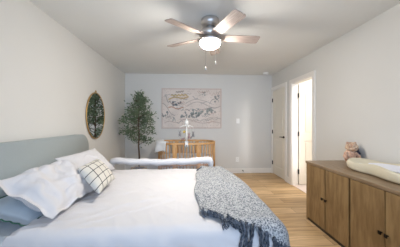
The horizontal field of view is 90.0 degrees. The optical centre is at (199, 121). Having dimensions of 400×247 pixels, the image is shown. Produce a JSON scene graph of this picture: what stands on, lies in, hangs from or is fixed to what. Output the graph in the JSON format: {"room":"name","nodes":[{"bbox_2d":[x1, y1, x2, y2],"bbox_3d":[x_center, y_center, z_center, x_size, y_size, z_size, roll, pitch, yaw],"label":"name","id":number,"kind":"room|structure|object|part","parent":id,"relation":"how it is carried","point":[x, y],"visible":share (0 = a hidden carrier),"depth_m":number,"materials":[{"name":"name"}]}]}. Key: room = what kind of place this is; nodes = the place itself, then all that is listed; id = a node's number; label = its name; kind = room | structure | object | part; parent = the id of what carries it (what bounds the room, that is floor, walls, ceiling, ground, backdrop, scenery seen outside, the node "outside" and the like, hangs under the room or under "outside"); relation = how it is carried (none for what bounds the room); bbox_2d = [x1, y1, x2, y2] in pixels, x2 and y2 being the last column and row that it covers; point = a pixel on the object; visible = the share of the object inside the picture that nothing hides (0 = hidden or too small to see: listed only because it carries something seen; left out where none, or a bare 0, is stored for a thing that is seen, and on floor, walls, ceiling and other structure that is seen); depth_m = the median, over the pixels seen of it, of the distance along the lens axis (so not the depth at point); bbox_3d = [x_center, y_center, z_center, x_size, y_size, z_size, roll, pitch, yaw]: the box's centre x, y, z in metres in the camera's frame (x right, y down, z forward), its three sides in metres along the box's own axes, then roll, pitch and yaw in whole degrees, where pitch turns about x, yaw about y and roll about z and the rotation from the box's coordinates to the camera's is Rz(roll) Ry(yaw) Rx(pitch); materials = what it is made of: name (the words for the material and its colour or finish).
{"room":"bedroom","nodes":[
{"label":"bedroom","id":0,"kind":"room"},
{"bbox_2d":[0,0,124,169],"bbox_3d":[-1.710,0.048,1.989,0.120,2.440,5.901,0,0,-3],"label":"wall","id":1,"kind":"structure","parent":0,"point":[48,74],"depth_m":2.22,"materials":[{"name":"paint"}]},
{"bbox_2d":[86,90,104,138],"bbox_3d":[-1.707,-0.121,3.285,0.022,0.799,0.650,0,0,-3],"label":"wall mirror","id":2,"kind":"object","parent":1,"relation":"attached to","point":[95,112],"visible":1,"depth_m":3.25,"materials":[{"name":"green mirror"}]},
{"bbox_2d":[125,73,271,169],"bbox_3d":[-0.007,0.048,4.970,3.612,2.440,0.137,0,0,-3],"label":"wall","id":3,"kind":"structure","parent":0,"point":[246,98],"depth_m":4.93,"materials":[{"name":"paint"}]},
{"bbox_2d":[225,168,270,172],"bbox_3d":[-0.003,1.209,4.911,3.612,0.118,0.015,0,0,-3],"label":"baseboard","id":4,"kind":"structure","parent":3,"relation":"attached to","point":[233,170],"depth_m":4.97,"materials":[{"name":"white wood"}]},
{"bbox_2d":[29,0,399,74],"bbox_3d":[0.153,-1.222,2.092,3.852,0.100,5.901,0,0,-3],"label":"ceiling","id":5,"kind":"structure","parent":0,"point":[134,36],"depth_m":2.48,"materials":[{"name":"paint"}]},
{"bbox_2d":[165,9,259,70],"bbox_3d":[0.145,-0.862,2.281,1.091,0.620,1.122,0,0,-3],"label":"ceiling fan","id":6,"kind":"object","parent":5,"relation":"hanging from","point":[210,39],"visible":1,"depth_m":2.17,"materials":[{"name":"beige wood"}]},
{"bbox_3d":[-0.182,-0.961,2.432,0.475,0.008,0.136,0,13,29],"label":"blade","id":7,"kind":"part","parent":6,"relation":"part of","materials":[{"name":"brown wood"}]},
{"bbox_3d":[-0.131,-0.961,2.038,0.475,0.008,0.136,0,13,-43],"label":"blade","id":8,"kind":"part","parent":6,"relation":"part of","materials":[{"name":"brown wood"}]},
{"bbox_3d":[0.114,-0.871,2.270,0.230,0.073,0.230,0,0,-3],"label":"lamp globe","id":9,"kind":"part","parent":6,"relation":"part of","materials":[{"name":"white glass"}]},
{"bbox_3d":[0.177,-0.961,2.602,0.136,0.008,0.475,-13,-2,11],"label":"blade","id":10,"kind":"part","parent":6,"relation":"part of","materials":[{"name":"brown wood"}]},
{"bbox_3d":[0.259,-0.961,1.965,0.136,0.008,0.475,14,-6,-24],"label":"blade","id":11,"kind":"part","parent":6,"relation":"part of","materials":[{"name":"brown wood"}]},
{"bbox_3d":[0.449,-0.961,2.313,0.475,0.008,0.136,0,-13,-7],"label":"blade","id":12,"kind":"part","parent":6,"relation":"part of","materials":[{"name":"brown wood"}]},
{"bbox_2d":[233,173,340,246],"bbox_3d":[0.153,1.318,2.092,3.852,0.100,5.901,0,0,-3],"label":"floor","id":13,"kind":"structure","parent":0,"point":[286,201],"depth_m":3.00,"materials":[{"name":"brown wood"}]},
{"bbox_2d":[0,135,88,246],"bbox_3d":[-0.604,0.718,2.025,2.081,1.100,1.830,0,0,-3],"label":"bed","id":14,"kind":"object","parent":13,"relation":"on","point":[16,157],"visible":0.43,"depth_m":1.82,"materials":[{"name":"fabric"}]},
{"bbox_3d":[-0.554,0.846,2.032,1.980,0.245,1.560,0,0,-3],"label":"mattress","id":15,"kind":"part","parent":14,"relation":"part of","materials":[{"name":"white fabric"}]},
{"bbox_3d":[-1.598,0.688,1.969,0.090,1.040,1.830,0,0,-3],"label":"headboard","id":16,"kind":"part","parent":14,"relation":"part of","materials":[{"name":"fabric"}]},
{"bbox_2d":[1,169,277,246],"bbox_3d":[-0.338,1.011,2.042,1.771,0.730,1.774,0,0,-3],"label":"duvet","id":17,"kind":"object","parent":14,"relation":"on","point":[139,207],"visible":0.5,"depth_m":1.34,"materials":[{"name":"white fabric"}]},
{"bbox_2d":[0,195,42,225],"bbox_3d":[-1.318,0.619,1.629,0.409,0.141,0.746,0,0,-3],"label":"pillow","id":18,"kind":"object","parent":17,"relation":"on","point":[11,209],"visible":0.22,"depth_m":1.36,"materials":[{"name":"blue fabric"}]},
{"bbox_2d":[0,160,92,218],"bbox_3d":[-1.181,0.507,1.669,0.449,0.320,0.820,0,0,-3],"label":"bed pillow","id":19,"kind":"object","parent":18,"relation":"on","point":[50,189],"visible":0.9,"depth_m":1.44,"materials":[{"name":"white fabric"}]},
{"bbox_2d":[54,148,114,170],"bbox_3d":[-1.288,0.491,2.337,0.272,0.297,0.773,0,0,3],"label":"bed pillow","id":20,"kind":"object","parent":17,"relation":"on","point":[80,159],"visible":0.51,"depth_m":2.25,"materials":[{"name":"white fabric"}]},
{"bbox_2d":[78,159,114,193],"bbox_3d":[-0.989,0.501,1.937,0.240,0.210,0.616,0,0,-8],"label":"cushion","id":21,"kind":"object","parent":17,"relation":"on","point":[96,173],"visible":1,"depth_m":1.80,"materials":[{"name":"white fabric"}]},
{"bbox_2d":[194,166,290,246],"bbox_3d":[0.255,0.937,2.082,0.663,0.659,1.804,0,0,-3],"label":"throw blanket","id":22,"kind":"object","parent":17,"relation":"on","point":[220,193],"visible":0.99,"depth_m":1.49,"materials":[{"name":"fabric"}]},
{"bbox_2d":[118,90,158,169],"bbox_3d":[-1.331,0.290,4.277,0.859,1.956,0.870,0,0,-3],"label":"tree","id":23,"kind":"object","parent":13,"relation":"on","point":[140,101],"visible":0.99,"depth_m":4.24,"materials":[{"name":"green plant"}]},
{"bbox_2d":[109,157,213,170],"bbox_3d":[-0.553,0.891,2.827,1.532,0.753,0.356,0,0,-3],"label":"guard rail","id":24,"kind":"object","parent":13,"relation":"on","point":[117,160],"visible":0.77,"depth_m":2.91,"materials":[{"name":"white fabric"}]},
{"bbox_2d":[158,139,214,168],"bbox_3d":[-0.286,0.841,4.336,1.240,0.855,0.784,0,0,-3],"label":"crib","id":25,"kind":"object","parent":13,"relation":"on","point":[175,153],"visible":0.5,"depth_m":4.06,"materials":[{"name":"brown wood"}]},
{"bbox_2d":[154,139,167,153],"bbox_3d":[-0.836,0.532,4.203,0.249,0.296,0.677,0,0,-20],"label":"cloth","id":26,"kind":"object","parent":25,"relation":"on","point":[160,145],"visible":0.99,"depth_m":4.02,"materials":[{"name":"white fabric"}]},
{"bbox_3d":[-0.502,0.821,3.955,0.048,0.775,0.032,0,0,-3],"label":"post","id":27,"kind":"part","parent":25,"relation":"part of","materials":[{"name":"brown wood"}]},
{"bbox_2d":[179,119,193,146],"bbox_3d":[-0.271,0.214,3.955,0.267,0.557,0.246,0,0,22],"label":"mobile","id":28,"kind":"object","parent":25,"relation":"attached to","point":[186,123],"visible":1,"depth_m":3.92,"materials":[{"name":"white plastic"}]},
{"bbox_3d":[-0.286,0.788,4.336,1.150,0.120,0.680,0,0,-3],"label":"mattress","id":29,"kind":"part","parent":25,"relation":"part of","materials":[{"name":"white fabric"}]},
{"bbox_3d":[-0.286,0.433,4.336,1.240,0.040,0.770,0,0,-3],"label":"rail","id":30,"kind":"part","parent":25,"relation":"part of","materials":[{"name":"brown wood"}]},
{"bbox_3d":[-0.029,0.821,3.982,0.048,0.775,0.032,0,0,-3],"label":"post","id":31,"kind":"part","parent":25,"relation":"part of","materials":[{"name":"brown wood"}]},
{"bbox_2d":[305,160,399,246],"bbox_3d":[1.677,0.888,1.913,0.539,0.760,1.467,0,0,-3],"label":"dresser","id":32,"kind":"object","parent":13,"relation":"on","point":[354,208],"visible":0.99,"depth_m":1.89,"materials":[{"name":"brown wood"}]},
{"bbox_3d":[1.652,0.902,2.631,0.509,0.732,0.020,0,0,-3],"label":"panel","id":33,"kind":"part","parent":32,"relation":"part of","materials":[{"name":"brown wood"}]},
{"bbox_3d":[1.414,0.885,2.437,0.020,0.686,0.335,0,0,-3],"label":"door","id":34,"kind":"part","parent":32,"relation":"part of","materials":[{"name":"brown wood"}]},
{"bbox_3d":[1.455,1.250,1.901,0.018,0.035,1.415,0,0,-3],"label":"rail","id":35,"kind":"part","parent":32,"relation":"part of","materials":[{"name":"brown wood"}]},
{"bbox_3d":[1.433,0.885,2.092,0.020,0.686,0.328,0,0,-3],"label":"door","id":36,"kind":"part","parent":32,"relation":"part of","materials":[{"name":"brown wood"}]},
{"bbox_2d":[343,142,360,161],"bbox_3d":[1.816,0.369,2.402,0.234,0.263,0.149,0,0,-3],"label":"plush toy","id":37,"kind":"object","parent":32,"relation":"on","point":[352,151],"visible":0.77,"depth_m":2.37,"materials":[{"name":"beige fabric"}]},
{"bbox_3d":[1.740,0.403,2.375,0.079,0.102,0.062,0,0,-35],"label":"arm","id":38,"kind":"part","parent":37,"relation":"part of"},
{"bbox_3d":[1.453,0.885,1.741,0.020,0.686,0.334,0,0,-3],"label":"door","id":39,"kind":"part","parent":32,"relation":"part of","materials":[{"name":"brown wood"}]},
{"bbox_2d":[346,158,399,183],"bbox_3d":[1.760,0.451,1.820,0.379,0.112,0.910,0,0,-3],"label":"changing pad","id":40,"kind":"object","parent":32,"relation":"on","point":[390,172],"visible":1,"depth_m":1.90,"materials":[{"name":"beige fabric"}]},
{"bbox_3d":[1.473,0.885,1.382,0.020,0.686,0.370,0,0,-3],"label":"door","id":41,"kind":"part","parent":32,"relation":"part of","materials":[{"name":"brown wood"}]},
{"bbox_2d":[293,185,305,192],"bbox_3d":[1.933,1.265,3.698,0.120,0.006,0.658,0,0,-3],"label":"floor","id":42,"kind":"structure","parent":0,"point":[296,186],"depth_m":3.79,"materials":[{"name":"tile"}]},
{"bbox_2d":[299,79,311,83],"bbox_3d":[2.734,0.048,4.369,1.555,2.440,0.100,0,0,-3],"label":"wall","id":43,"kind":"structure","parent":0,"point":[308,81],"depth_m":4.30,"materials":[{"name":"white paint"}]},
{"bbox_2d":[272,3,399,176],"bbox_3d":[2.016,0.048,2.196,0.120,2.440,5.901,0,0,-3],"label":"wall","id":44,"kind":"structure","parent":0,"point":[358,72],"depth_m":2.45,"materials":[{"name":"paint"}]},
{"bbox_2d":[272,87,284,179],"bbox_3d":[1.811,0.248,4.644,0.096,2.020,0.646,0,0,-3],"label":"door","id":45,"kind":"structure","parent":44,"relation":"in","point":[278,100],"depth_m":4.60,"materials":[{"name":"white wood"}]},
{"bbox_2d":[271,82,286,180],"bbox_3d":[1.873,0.209,4.622,0.138,2.118,0.768,0,0,-3],"label":"trim","id":46,"kind":"structure","parent":44,"relation":"attached to","point":[282,85],"depth_m":4.40,"materials":[{"name":"white wood"}]},
{"bbox_2d":[289,70,315,184],"bbox_3d":[1.924,0.209,3.697,0.138,2.118,0.826,0,0,-3],"label":"trim","id":47,"kind":"structure","parent":44,"relation":"attached to","point":[293,84],"depth_m":4.03,"materials":[{"name":"white wood"}]},
{"bbox_2d":[298,84,311,184],"bbox_3d":[2.305,0.248,4.023,0.676,2.020,0.096,0,0,-3],"label":"door","id":48,"kind":"structure","parent":44,"relation":"in","point":[304,90],"depth_m":4.03,"materials":[{"name":"white wood"}]}
]}

